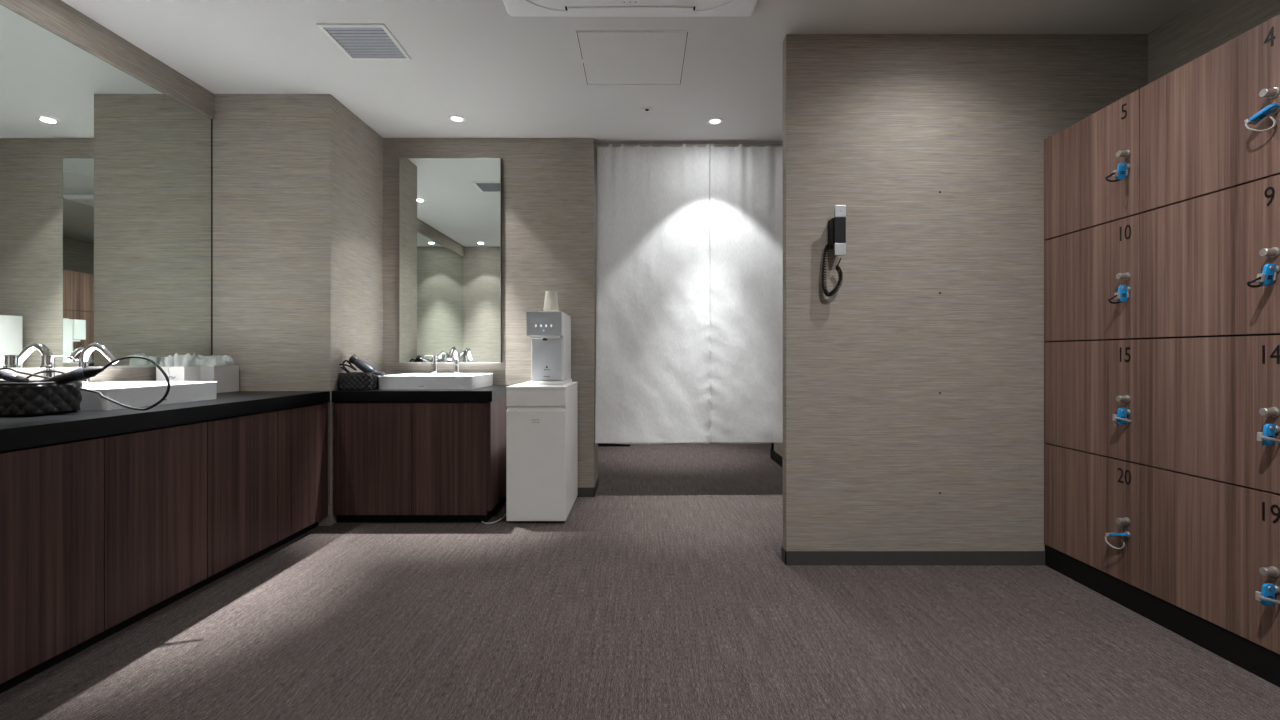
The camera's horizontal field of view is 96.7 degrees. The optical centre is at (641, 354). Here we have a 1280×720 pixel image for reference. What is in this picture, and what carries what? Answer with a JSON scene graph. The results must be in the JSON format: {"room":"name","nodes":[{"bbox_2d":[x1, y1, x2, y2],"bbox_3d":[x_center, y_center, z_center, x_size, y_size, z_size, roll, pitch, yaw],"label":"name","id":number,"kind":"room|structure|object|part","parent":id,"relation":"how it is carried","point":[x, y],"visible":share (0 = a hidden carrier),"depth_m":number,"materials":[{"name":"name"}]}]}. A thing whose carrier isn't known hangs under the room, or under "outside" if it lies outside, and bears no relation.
{"room":"changing room","nodes":[
{"label":"changing room","id":0,"kind":"room"},
{"bbox_2d":[0,365,155,382],"bbox_3d":[-2.260,-0.230,1.395,0.120,2.200,3.109,0,0,0],"label":"wall","id":1,"kind":"structure","parent":0,"point":[137,373],"depth_m":2.39,"materials":[{"name":"paper"}]},
{"bbox_2d":[0,3,212,370],"bbox_3d":[-2.194,-0.574,1.420,0.012,1.255,2.956,0,0,0],"label":"wall mirror","id":2,"kind":"object","parent":1,"relation":"attached to","point":[106,176],"visible":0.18,"depth_m":2.28,"materials":[{"name":"clear glass"}]},
{"bbox_2d":[0,0,213,118],"bbox_3d":[-2.189,-1.266,1.419,0.022,0.128,2.959,0,0,0],"label":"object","id":3,"kind":"structure","parent":1,"relation":"attached to","point":[57,16],"depth_m":2.34,"materials":[{"name":"wood"}]},
{"bbox_2d":[213,94,382,525],"bbox_3d":[-1.954,-0.230,3.268,0.733,2.200,0.738,0,0,0],"label":"wall","id":4,"kind":"structure","parent":0,"point":[298,178],"depth_m":2.90,"materials":[{"name":"paint"}]},
{"bbox_2d":[383,138,597,486],"bbox_3d":[-0.941,-0.230,3.643,1.293,2.200,0.313,0,0,0],"label":"wall","id":5,"kind":"structure","parent":0,"point":[549,185],"depth_m":3.49,"materials":[{"name":"paint"}]},
{"bbox_2d":[399,158,501,362],"bbox_3d":[-1.167,-0.574,3.470,0.618,1.249,0.033,0,0,0],"label":"wall mirror","id":6,"kind":"object","parent":5,"relation":"attached to","point":[450,209],"visible":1,"depth_m":3.46,"materials":[{"name":"clear glass"}]},
{"bbox_2d":[577,477,598,496],"bbox_3d":[-0.530,0.841,3.641,0.480,0.058,0.318,0,0,0],"label":"baseboard","id":7,"kind":"structure","parent":5,"relation":"attached to","point":[582,491],"depth_m":3.48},
{"bbox_2d":[595,144,782,146],"bbox_3d":[0.398,-1.302,3.535,1.382,0.016,0.016,0,0,0],"label":"curtain rod","id":8,"kind":"object","parent":5,"relation":"attached to","point":[596,145],"visible":0.66,"depth_m":3.53,"materials":[{"name":"metal"}]},
{"bbox_2d":[595,144,782,444],"bbox_3d":[0.392,-0.381,3.512,1.358,1.858,0.074,0,0,0],"label":"curtain","id":9,"kind":"object","parent":8,"relation":"hanging from","point":[689,255],"visible":0.86,"depth_m":3.51,"materials":[{"name":"white fabric"}]},
{"bbox_3d":[0.067,-0.381,3.512,0.709,1.858,0.073,0,0,0],"label":"cloth panel","id":10,"kind":"part","parent":9,"relation":"part of","materials":[{"name":"white fabric"}]},
{"bbox_3d":[0.745,-0.381,3.518,0.651,1.858,0.058,0,0,0],"label":"cloth panel","id":11,"kind":"part","parent":9,"relation":"part of","materials":[{"name":"white fabric"}]},
{"bbox_2d":[61,0,1200,148],"bbox_3d":[-0.050,-1.380,3.450,4.900,0.100,7.500,0,0,0],"label":"ceiling","id":12,"kind":"structure","parent":0,"point":[508,76],"depth_m":2.48,"materials":[{"name":"white paint"}]},
{"bbox_2d":[317,24,410,59],"bbox_3d":[-1.170,-1.326,2.417,0.270,0.007,0.270,0,0,0],"label":"ceiling vent","id":13,"kind":"object","parent":12,"relation":"in","point":[357,41],"visible":1,"depth_m":2.40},
{"bbox_2d":[448,115,465,122],"bbox_3d":[-1.040,-1.325,3.200,0.092,0.010,0.092,0,0,0],"label":"recessed light","id":14,"kind":"object","parent":12,"relation":"in","point":[455,118],"visible":1,"depth_m":3.19,"materials":[{"name":"white"}]},
{"bbox_2d":[503,0,757,16],"bbox_3d":[-0.044,-1.311,1.723,0.948,0.036,0.948,0,0,0],"label":"air conditioner","id":15,"kind":"object","parent":12,"relation":"attached to","point":[515,8],"visible":1,"depth_m":2.12,"materials":[{"name":"plastic"}]},
{"bbox_3d":[-0.044,-1.312,1.723,0.840,0.027,0.840,0,0,0],"label":"panel","id":16,"kind":"part","parent":15,"relation":"part of","materials":[{"name":"plastic"}]},
{"bbox_2d":[575,31,688,84],"bbox_3d":[-0.040,-1.327,2.565,0.466,0.005,0.466,0,0,0],"label":"ceiling hatch","id":17,"kind":"object","parent":12,"relation":"attached to","point":[607,57],"visible":1,"depth_m":2.52,"materials":[{"name":"white paint"}]},
{"bbox_2d":[641,107,652,111],"bbox_3d":[0.027,-1.325,3.076,0.060,0.009,0.060,0,0,0],"label":"ceiling sensor","id":18,"kind":"object","parent":12,"relation":"attached to","point":[644,109],"visible":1,"depth_m":3.07,"materials":[{"name":"white plastic"}]},
{"bbox_2d":[707,118,722,124],"bbox_3d":[0.415,-1.325,3.233,0.092,0.010,0.092,0,0,0],"label":"recessed light","id":19,"kind":"object","parent":12,"relation":"in","point":[712,121],"visible":1,"depth_m":3.22,"materials":[{"name":"white"}]},
{"bbox_2d":[0,443,1279,719],"bbox_3d":[-0.050,0.920,3.450,4.900,0.100,7.500,0,0,0],"label":"floor","id":20,"kind":"structure","parent":0,"point":[667,592],"depth_m":1.76,"materials":[{"name":"carpet"}]},
{"bbox_2d":[0,421,206,693],"bbox_3d":[-1.897,0.554,1.690,0.600,0.631,0.800,0,0,0],"label":"vanity cabinet","id":21,"kind":"object","parent":20,"relation":"on","point":[100,535],"visible":0.98,"depth_m":1.65,"materials":[{"name":"brown wood"}]},
{"bbox_3d":[-1.607,0.533,1.490,0.019,0.574,0.398,0,0,0],"label":"door","id":22,"kind":"part","parent":21,"relation":"part of","materials":[{"name":"brown wood"}]},
{"bbox_3d":[-1.607,0.533,1.891,0.019,0.574,0.398,0,0,0],"label":"door","id":23,"kind":"part","parent":21,"relation":"part of","materials":[{"name":"brown wood"}]},
{"bbox_2d":[0,391,329,450],"bbox_3d":[-1.893,0.211,1.419,0.615,0.055,2.958,0,0,0],"label":"countertop","id":24,"kind":"structure","parent":21,"relation":"on","point":[16,432],"depth_m":1.82,"materials":[{"name":"black stone"}]},
{"bbox_2d":[0,380,82,415],"bbox_3d":[-1.965,0.132,1.765,0.340,0.101,0.166,0,0,0],"label":"woven basket","id":25,"kind":"object","parent":24,"relation":"on","point":[35,398],"visible":0.98,"depth_m":1.70,"materials":[{"name":"black wicker"}]},
{"bbox_2d":[0,370,28,382],"bbox_3d":[-1.959,0.060,1.735,0.160,0.068,0.026,0,0,-4],"label":"hair dryer","id":26,"kind":"object","parent":25,"relation":"in","point":[10,377],"visible":0.89,"depth_m":1.73,"materials":[{"name":"black plastic"}]},
{"bbox_2d":[0,368,63,378],"bbox_3d":[-1.972,0.073,1.763,0.338,0.069,0.061,0,0,0],"label":"power cord","id":27,"kind":"object","parent":25,"relation":"in","point":[29,374],"visible":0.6,"depth_m":1.76,"materials":[{"name":"black rubber"}]},
{"bbox_2d":[32,356,169,410],"bbox_3d":[-1.743,0.090,1.794,0.430,0.176,0.086,0,0,-11],"label":"cable","id":28,"kind":"object","parent":24,"relation":"on","point":[80,374],"visible":0.88,"depth_m":1.79,"materials":[{"name":"black plastic"}]},
{"bbox_3d":[-1.814,0.076,1.757,0.130,0.063,0.035,0,0,-21],"label":"handle","id":29,"kind":"part","parent":28,"relation":"part of","materials":[{"name":"black plastic"}]},
{"bbox_3d":[-1.747,0.090,1.813,0.431,0.176,0.045,0,0,-7],"label":"power cord","id":30,"kind":"part","parent":28,"relation":"part of","materials":[{"name":"black rubber"}]},
{"bbox_2d":[79,381,216,410],"bbox_3d":[-1.975,0.146,2.115,0.430,0.074,0.505,0,0,0],"label":"washbasin","id":31,"kind":"object","parent":24,"relation":"in","point":[130,393],"visible":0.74,"depth_m":2.07,"materials":[{"name":"white ceramic"}]},
{"bbox_2d":[40,343,118,383],"bbox_3d":[-2.072,0.031,2.099,0.152,0.156,0.174,0,0,0],"label":"faucet","id":32,"kind":"object","parent":31,"relation":"on","point":[47,361],"visible":0.84,"depth_m":2.15,"materials":[{"name":"silver metal"}]},
{"bbox_3d":[-2.073,0.010,2.041,0.086,0.022,0.015,0,0,-7],"label":"lever","id":33,"kind":"part","parent":32,"relation":"part of","materials":[{"name":"silver metal"}]},
{"bbox_3d":[-2.125,0.080,2.165,0.042,0.058,0.042,0,0,0],"label":"spout","id":34,"kind":"part","parent":32,"relation":"part of","materials":[{"name":"silver metal"}]},
{"bbox_3d":[-2.068,0.005,2.165,0.144,0.105,0.029,0,0,0],"label":"spout","id":35,"kind":"part","parent":32,"relation":"part of","materials":[{"name":"silver metal"}]},
{"bbox_2d":[156,366,200,380],"bbox_3d":[-2.119,0.118,2.602,0.126,0.130,0.096,0,0,0],"label":"box","id":36,"kind":"object","parent":24,"relation":"on","point":[192,373],"visible":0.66,"depth_m":2.56,"materials":[{"name":"white plastic"}]},
{"bbox_2d":[160,357,165,366],"bbox_3d":[-2.167,0.073,2.597,0.021,0.132,0.082,-2,0,-2],"label":"pouch","id":37,"kind":"object","parent":36,"relation":"in","point":[162,362],"visible":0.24,"depth_m":2.57,"materials":[{"name":"white plastic"}]},
{"bbox_2d":[165,357,168,366],"bbox_3d":[-2.140,0.071,2.603,0.024,0.134,0.084,0,0,8],"label":"pouch","id":38,"kind":"object","parent":36,"relation":"in","point":[166,358],"visible":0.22,"depth_m":2.57,"materials":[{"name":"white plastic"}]},
{"bbox_2d":[168,355,174,372],"bbox_3d":[-2.120,0.069,2.591,0.028,0.139,0.086,-1,0,7],"label":"pouch","id":39,"kind":"object","parent":36,"relation":"in","point":[170,358],"visible":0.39,"depth_m":2.56,"materials":[{"name":"white plastic"}]},
{"bbox_2d":[174,353,191,366],"bbox_3d":[-2.095,0.064,2.597,0.022,0.148,0.082,0,0,11],"label":"pouch","id":40,"kind":"object","parent":36,"relation":"in","point":[178,359],"visible":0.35,"depth_m":2.57,"materials":[{"name":"white plastic"}]},
{"bbox_2d":[182,352,195,366],"bbox_3d":[-2.072,0.063,2.602,0.020,0.151,0.082,0,0,-1],"label":"pouch","id":41,"kind":"object","parent":36,"relation":"in","point":[188,360],"visible":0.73,"depth_m":2.59,"materials":[{"name":"white plastic"}]},
{"bbox_2d":[201,365,238,392],"bbox_3d":[-2.115,0.118,2.804,0.140,0.130,0.168,0,0,0],"label":"box","id":42,"kind":"object","parent":24,"relation":"on","point":[227,377],"visible":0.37,"depth_m":2.78,"materials":[{"name":"white plastic"}]},
{"bbox_2d":[195,358,215,365],"bbox_3d":[-2.111,0.076,2.740,0.122,0.126,0.024,0,-1,-3],"label":"pouch","id":43,"kind":"object","parent":42,"relation":"in","point":[204,362],"visible":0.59,"depth_m":2.74,"materials":[{"name":"white plastic"}]},
{"bbox_2d":[196,358,217,365],"bbox_3d":[-2.117,0.076,2.759,0.121,0.126,0.023,0,1,2],"label":"pouch","id":44,"kind":"object","parent":42,"relation":"in","point":[216,359],"visible":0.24,"depth_m":2.76,"materials":[{"name":"white plastic"}]},
{"bbox_2d":[196,355,222,365],"bbox_3d":[-2.117,0.068,2.784,0.126,0.141,0.024,0,0,-1],"label":"pouch","id":45,"kind":"object","parent":42,"relation":"in","point":[201,357],"visible":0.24,"depth_m":2.78,"materials":[{"name":"white plastic"}]},
{"bbox_2d":[214,355,229,365],"bbox_3d":[-2.112,0.070,2.826,0.127,0.138,0.026,0,0,2],"label":"pouch","id":46,"kind":"object","parent":42,"relation":"in","point":[225,357],"visible":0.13,"depth_m":2.82,"materials":[{"name":"white plastic"}]},
{"bbox_2d":[211,354,233,365],"bbox_3d":[-2.116,0.068,2.866,0.121,0.142,0.024,0,1,0],"label":"pouch","id":47,"kind":"object","parent":42,"relation":"in","point":[230,356],"visible":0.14,"depth_m":2.87,"materials":[{"name":"white plastic"}]},
{"bbox_2d":[194,403,327,590],"bbox_3d":[-1.897,0.554,2.494,0.600,0.631,0.801,0,0,0],"label":"vanity cabinet","id":48,"kind":"object","parent":20,"relation":"on","point":[267,471],"visible":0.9,"depth_m":2.40,"materials":[{"name":"brown wood"}]},
{"bbox_3d":[-1.607,0.533,2.293,0.019,0.574,0.398,0,0,0],"label":"door","id":49,"kind":"part","parent":48,"relation":"part of","materials":[{"name":"brown wood"}]},
{"bbox_3d":[-1.607,0.533,2.694,0.019,0.574,0.398,0,0,0],"label":"door","id":50,"kind":"part","parent":48,"relation":"part of","materials":[{"name":"brown wood"}]},
{"bbox_2d":[330,391,330,503],"bbox_3d":[-1.583,0.469,2.893,0.005,0.571,0.005,0,0,0],"label":"trim","id":51,"kind":"structure","parent":48,"relation":"attached to","point":[330,391],"depth_m":2.89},
{"bbox_2d":[334,397,506,521],"bbox_3d":[-1.181,0.554,3.199,0.809,0.631,0.574,0,0,0],"label":"vanity cabinet","id":52,"kind":"object","parent":20,"relation":"on","point":[394,461],"visible":0.84,"depth_m":2.91,"materials":[{"name":"brown wood"}]},
{"bbox_3d":[-1.379,0.533,2.921,0.396,0.574,0.019,0,0,0],"label":"door","id":53,"kind":"part","parent":52,"relation":"part of","materials":[{"name":"brown wood"}]},
{"bbox_2d":[331,385,510,401],"bbox_3d":[-1.176,0.211,3.194,0.822,0.055,0.584,0,0,0],"label":"countertop","id":54,"kind":"structure","parent":52,"relation":"on","point":[494,392],"depth_m":2.90,"materials":[{"name":"black stone"}]},
{"bbox_2d":[339,372,378,389],"bbox_3d":[-1.490,0.138,3.015,0.176,0.090,0.160,0,0,0],"label":"woven basket","id":55,"kind":"object","parent":54,"relation":"on","point":[353,380],"visible":0.87,"depth_m":2.94,"materials":[{"name":"black wicker"}]},
{"bbox_2d":[349,355,383,375],"bbox_3d":[-1.454,0.055,3.006,0.198,0.114,0.050,0,0,12],"label":"hair dryer","id":56,"kind":"object","parent":55,"relation":"in","point":[362,365],"visible":0.92,"depth_m":2.99,"materials":[{"name":"grey plastic"}]},
{"bbox_2d":[339,360,356,372],"bbox_3d":[-1.552,0.082,3.005,0.106,0.112,0.049,0,0,0],"label":"power cord","id":57,"kind":"object","parent":56,"relation":"attached to","point":[350,365],"visible":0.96,"depth_m":3.00,"materials":[{"name":"black rubber"}]},
{"bbox_3d":[-1.399,0.091,2.994,0.086,0.040,0.027,0,0,12],"label":"handle","id":58,"kind":"part","parent":56,"relation":"part of","materials":[{"name":"grey plastic"}]},
{"bbox_2d":[378,373,492,389],"bbox_3d":[-1.150,0.146,3.225,0.505,0.074,0.430,0,0,0],"label":"washbasin","id":59,"kind":"object","parent":54,"relation":"in","point":[407,381],"visible":0.98,"depth_m":3.01,"materials":[{"name":"white ceramic"}]},
{"bbox_2d":[420,347,459,372],"bbox_3d":[-1.184,0.031,3.322,0.210,0.156,0.152,0,0,0],"label":"faucet","id":60,"kind":"object","parent":59,"relation":"on","point":[434,363],"visible":1,"depth_m":3.36,"materials":[{"name":"silver metal"}]},
{"bbox_3d":[-1.100,0.005,3.318,0.029,0.105,0.144,0,0,0],"label":"spout","id":61,"kind":"part","parent":60,"relation":"part of","materials":[{"name":"silver metal"}]},
{"bbox_3d":[-1.100,0.080,3.375,0.042,0.058,0.042,0,0,0],"label":"spout","id":62,"kind":"part","parent":60,"relation":"part of","materials":[{"name":"silver metal"}]},
{"bbox_3d":[-0.987,0.533,2.921,0.382,0.574,0.019,0,0,0],"label":"door","id":63,"kind":"part","parent":52,"relation":"part of","materials":[{"name":"brown wood"}]},
{"bbox_3d":[-0.785,0.520,3.200,0.019,0.560,0.571,0,0,0],"label":"panel","id":64,"kind":"part","parent":52,"relation":"part of","materials":[{"name":"brown wood"}]},
{"bbox_2d":[481,514,505,523],"bbox_3d":[-0.751,0.865,3.107,0.074,0.008,0.383,0,0,15],"label":"power cord","id":65,"kind":"object","parent":20,"relation":"on","point":[505,514],"visible":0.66,"depth_m":2.95,"materials":[{"name":"grey plastic"}]},
{"bbox_2d":[506,382,577,521],"bbox_3d":[-0.546,0.516,3.202,0.308,0.707,0.546,0,0,0],"label":"stand","id":66,"kind":"object","parent":20,"relation":"on","point":[542,420],"visible":0.93,"depth_m":2.93,"materials":[{"name":"white plastic"}]},
{"bbox_3d":[-0.546,0.222,2.938,0.306,0.083,0.016,0,0,0],"label":"drawer","id":67,"kind":"part","parent":66,"relation":"part of","materials":[{"name":"white plastic"}]},
{"bbox_3d":[-0.546,0.571,2.938,0.306,0.570,0.016,0,0,0],"label":"door","id":68,"kind":"part","parent":66,"relation":"part of","materials":[{"name":"white laminate"}]},
{"bbox_2d":[526,311,571,384],"bbox_3d":[-0.525,-0.037,3.265,0.202,0.398,0.393,0,0,0],"label":"water dispenser","id":69,"kind":"object","parent":66,"relation":"on","point":[549,331],"visible":1,"depth_m":3.14,"materials":[{"name":"silver metal"}]},
{"bbox_3d":[-0.528,-0.170,3.071,0.190,0.131,0.003,0,0,0],"label":"control panel","id":70,"kind":"part","parent":69,"relation":"part of","materials":[{"name":"grey glass"}]},
{"bbox_2d":[526,379,571,384],"bbox_3d":[-0.525,0.153,3.267,0.202,0.020,0.377,0,0,0],"label":"drip tray","id":71,"kind":"object","parent":69,"relation":"on","point":[534,381],"depth_m":3.08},
{"bbox_2d":[1044,444,1144,588],"bbox_3d":[1.862,0.575,2.129,0.460,0.418,0.453,0,0,0],"label":"locker","id":72,"kind":"object","parent":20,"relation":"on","point":[1088,496],"visible":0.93,"depth_m":2.10,"materials":[{"name":"brown wood"}]},
{"bbox_2d":[1044,339,1140,462],"bbox_3d":[1.862,0.155,2.129,0.460,0.418,0.453,0,0,0],"label":"locker","id":73,"kind":"object","parent":72,"relation":"on","point":[1086,383],"visible":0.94,"depth_m":2.10,"materials":[{"name":"brown wood"}]},
{"bbox_2d":[1044,214,1145,341],"bbox_3d":[1.862,-0.264,2.129,0.460,0.418,0.453,0,0,0],"label":"locker","id":74,"kind":"object","parent":73,"relation":"on","point":[1083,269],"visible":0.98,"depth_m":2.10,"materials":[{"name":"brown wood"}]},
{"bbox_2d":[1044,89,1144,239],"bbox_3d":[1.862,-0.683,2.129,0.460,0.418,0.453,0,0,0],"label":"locker","id":75,"kind":"object","parent":74,"relation":"on","point":[1078,158],"visible":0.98,"depth_m":2.10,"materials":[{"name":"brown wood"}]},
{"bbox_2d":[1105,162,1127,181],"bbox_3d":[1.630,-0.627,1.952,0.078,0.062,0.023,0,0,5],"label":"key","id":76,"kind":"object","parent":75,"relation":"hanging from","point":[1121,172],"visible":1,"depth_m":1.94,"materials":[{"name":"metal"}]},
{"bbox_3d":[1.647,-0.689,1.950,0.031,0.026,0.026,0,0,0],"label":"peg handle","id":77,"kind":"part","parent":75,"relation":"part of","materials":[{"name":"metal"}]},
{"bbox_2d":[1108,285,1128,303],"bbox_3d":[1.630,-0.207,1.944,0.078,0.063,0.018,0,0,-6],"label":"key","id":78,"kind":"object","parent":74,"relation":"hanging from","point":[1122,295],"visible":1,"depth_m":1.94,"materials":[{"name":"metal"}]},
{"bbox_3d":[1.647,-0.270,1.950,0.031,0.026,0.026,0,0,0],"label":"peg handle","id":79,"kind":"part","parent":74,"relation":"part of","materials":[{"name":"metal"}]},
{"bbox_2d":[1113,408,1130,424],"bbox_3d":[1.643,0.209,1.946,0.055,0.057,0.028,0,2,0],"label":"key","id":80,"kind":"object","parent":73,"relation":"attached to","point":[1120,417],"visible":1,"depth_m":1.94,"materials":[{"name":"plastic"}]},
{"bbox_3d":[1.647,0.150,1.950,0.031,0.026,0.026,0,0,0],"label":"peg handle","id":81,"kind":"part","parent":73,"relation":"part of","materials":[{"name":"metal"}]},
{"bbox_2d":[1105,533,1128,548],"bbox_3d":[1.643,0.637,1.964,0.041,0.063,0.066,0,0,-17],"label":"key","id":82,"kind":"object","parent":72,"relation":"attached to","point":[1107,534],"visible":1,"depth_m":1.96,"materials":[{"name":"plastic"}]},
{"bbox_3d":[1.647,0.569,1.950,0.031,0.026,0.026,0,0,0],"label":"peg handle","id":83,"kind":"part","parent":72,"relation":"part of","materials":[{"name":"metal"}]},
{"bbox_2d":[1045,545,1279,687],"bbox_3d":[1.881,0.828,1.220,0.427,0.085,2.272,0,0,0],"label":"plinth","id":84,"kind":"object","parent":20,"relation":"on","point":[1244,653],"visible":0.45,"depth_m":1.78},
{"bbox_2d":[1140,465,1279,654],"bbox_3d":[1.862,0.575,1.674,0.460,0.418,0.453,0,0,0],"label":"locker","id":85,"kind":"object","parent":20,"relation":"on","point":[1207,546],"visible":1,"depth_m":1.66,"materials":[{"name":"brown wood"}]},
{"bbox_2d":[1140,335,1279,493],"bbox_3d":[1.862,0.155,1.674,0.460,0.418,0.453,0,0,0],"label":"locker","id":86,"kind":"object","parent":85,"relation":"on","point":[1205,402],"visible":1,"depth_m":1.66,"materials":[{"name":"brown wood"}]},
{"bbox_2d":[1140,175,1279,338],"bbox_3d":[1.862,-0.264,1.674,0.460,0.418,0.453,0,0,0],"label":"locker","id":87,"kind":"object","parent":86,"relation":"on","point":[1199,256],"visible":1,"depth_m":1.66,"materials":[{"name":"brown wood"}]},
{"bbox_2d":[1140,14,1279,211],"bbox_3d":[1.862,-0.683,1.674,0.460,0.418,0.453,0,0,0],"label":"locker","id":88,"kind":"object","parent":87,"relation":"on","point":[1195,140],"visible":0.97,"depth_m":1.66,"materials":[{"name":"brown wood"}]},
{"bbox_2d":[1244,103,1279,131],"bbox_3d":[1.640,-0.620,1.504,0.041,0.066,0.064,0,0,-31],"label":"key","id":89,"kind":"object","parent":88,"relation":"attached to","point":[1266,111],"visible":1,"depth_m":1.50,"materials":[{"name":"plastic"}]},
{"bbox_3d":[1.647,-0.689,1.495,0.031,0.026,0.026,0,0,0],"label":"peg handle","id":90,"kind":"part","parent":88,"relation":"part of","materials":[{"name":"metal"}]},
{"bbox_2d":[1247,264,1276,287],"bbox_3d":[1.630,-0.208,1.495,0.078,0.061,0.026,0,0,-4],"label":"key","id":91,"kind":"object","parent":87,"relation":"hanging from","point":[1268,275],"visible":1,"depth_m":1.49,"materials":[{"name":"plastic"}]},
{"bbox_3d":[1.647,-0.270,1.495,0.031,0.026,0.026,0,0,0],"label":"peg handle","id":92,"kind":"part","parent":87,"relation":"part of","materials":[{"name":"metal"}]},
{"bbox_2d":[1257,424,1279,445],"bbox_3d":[1.643,0.209,1.490,0.055,0.057,0.028,0,0,-7],"label":"key","id":93,"kind":"object","parent":86,"relation":"attached to","point":[1267,438],"visible":1,"depth_m":1.49,"materials":[{"name":"plastic"}]},
{"bbox_3d":[1.647,0.150,1.495,0.031,0.026,0.026,0,0,0],"label":"peg handle","id":94,"kind":"part","parent":86,"relation":"part of","materials":[{"name":"metal"}]},
{"bbox_2d":[1255,583,1279,605],"bbox_3d":[1.643,0.628,1.491,0.055,0.057,0.028,0,0,0],"label":"key","id":95,"kind":"object","parent":85,"relation":"attached to","point":[1266,597],"visible":1,"depth_m":1.49,"materials":[{"name":"plastic"}]},
{"bbox_3d":[1.647,0.569,1.495,0.031,0.026,0.026,0,0,0],"label":"peg handle","id":96,"kind":"part","parent":85,"relation":"part of","materials":[{"name":"metal"}]},
{"bbox_2d":[771,443,782,456],"bbox_3d":[1.140,-0.230,4.210,0.100,2.200,1.180,0,0,0],"label":"wall","id":97,"kind":"structure","parent":0,"point":[778,447],"depth_m":4.54,"materials":[{"name":"paper"}]},
{"bbox_2d":[770,449,782,467],"bbox_3d":[1.087,0.831,4.153,0.006,0.078,1.306,0,0,0],"label":"baseboard","id":98,"kind":"structure","parent":97,"relation":"attached to","point":[774,456],"depth_m":4.59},
{"bbox_2d":[783,34,1147,550],"bbox_3d":[1.351,-0.230,2.387,1.509,2.200,0.060,0,0,0],"label":"wall partition","id":99,"kind":"structure","parent":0,"point":[876,126],"depth_m":2.36,"materials":[{"name":"paint"}]},
{"bbox_2d":[822,205,845,296],"bbox_3d":[0.775,-0.419,2.318,0.086,0.364,0.080,0,0,0],"label":"wall phone","id":100,"kind":"object","parent":99,"relation":"attached to","point":[836,225],"visible":1,"depth_m":2.29,"materials":[{"name":"black plastic"}]},
{"bbox_3d":[0.774,-0.349,2.315,0.083,0.224,0.036,0,0,26],"label":"coiled cord","id":101,"kind":"part","parent":100,"relation":"part of","materials":[{"name":"black plastic"}]},
{"bbox_2d":[781,546,1044,564],"bbox_3d":[1.131,0.841,2.386,1.075,0.058,0.069,0,0,0],"label":"baseboard","id":102,"kind":"structure","parent":99,"relation":"attached to","point":[788,557],"depth_m":2.35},
{"bbox_2d":[1148,0,1279,83],"bbox_3d":[2.156,-0.230,1.770,0.120,2.200,3.860,0,0,0],"label":"wall","id":103,"kind":"structure","parent":0,"point":[1206,25],"depth_m":2.13,"materials":[{"name":"paper"}]},
{"bbox_3d":[-0.808,-0.230,5.485,1.385,2.200,0.130,0,0,0],"label":"wall","id":104,"kind":"structure","parent":0,"visible":0},
{"bbox_2d":[598,443,630,445],"bbox_3d":[-0.755,0.841,5.481,1.289,0.058,0.138,0,0,0],"label":"baseboard","id":105,"kind":"structure","parent":104,"relation":"attached to","point":[599,444],"depth_m":5.41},
{"bbox_3d":[-0.511,-0.300,3.195,0.087,0.098,0.087,0,0,0],"label":"paper cup","id":106,"kind":"object","parent":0,"visible":0},
{"bbox_2d":[543,291,558,308],"bbox_3d":[-0.511,-0.308,3.195,0.087,0.098,0.087,0,0,0],"label":"paper cup","id":107,"kind":"object","parent":106,"relation":"on","point":[550,301],"visible":0.89,"depth_m":3.17,"materials":[{"name":"white paper"}]}
]}

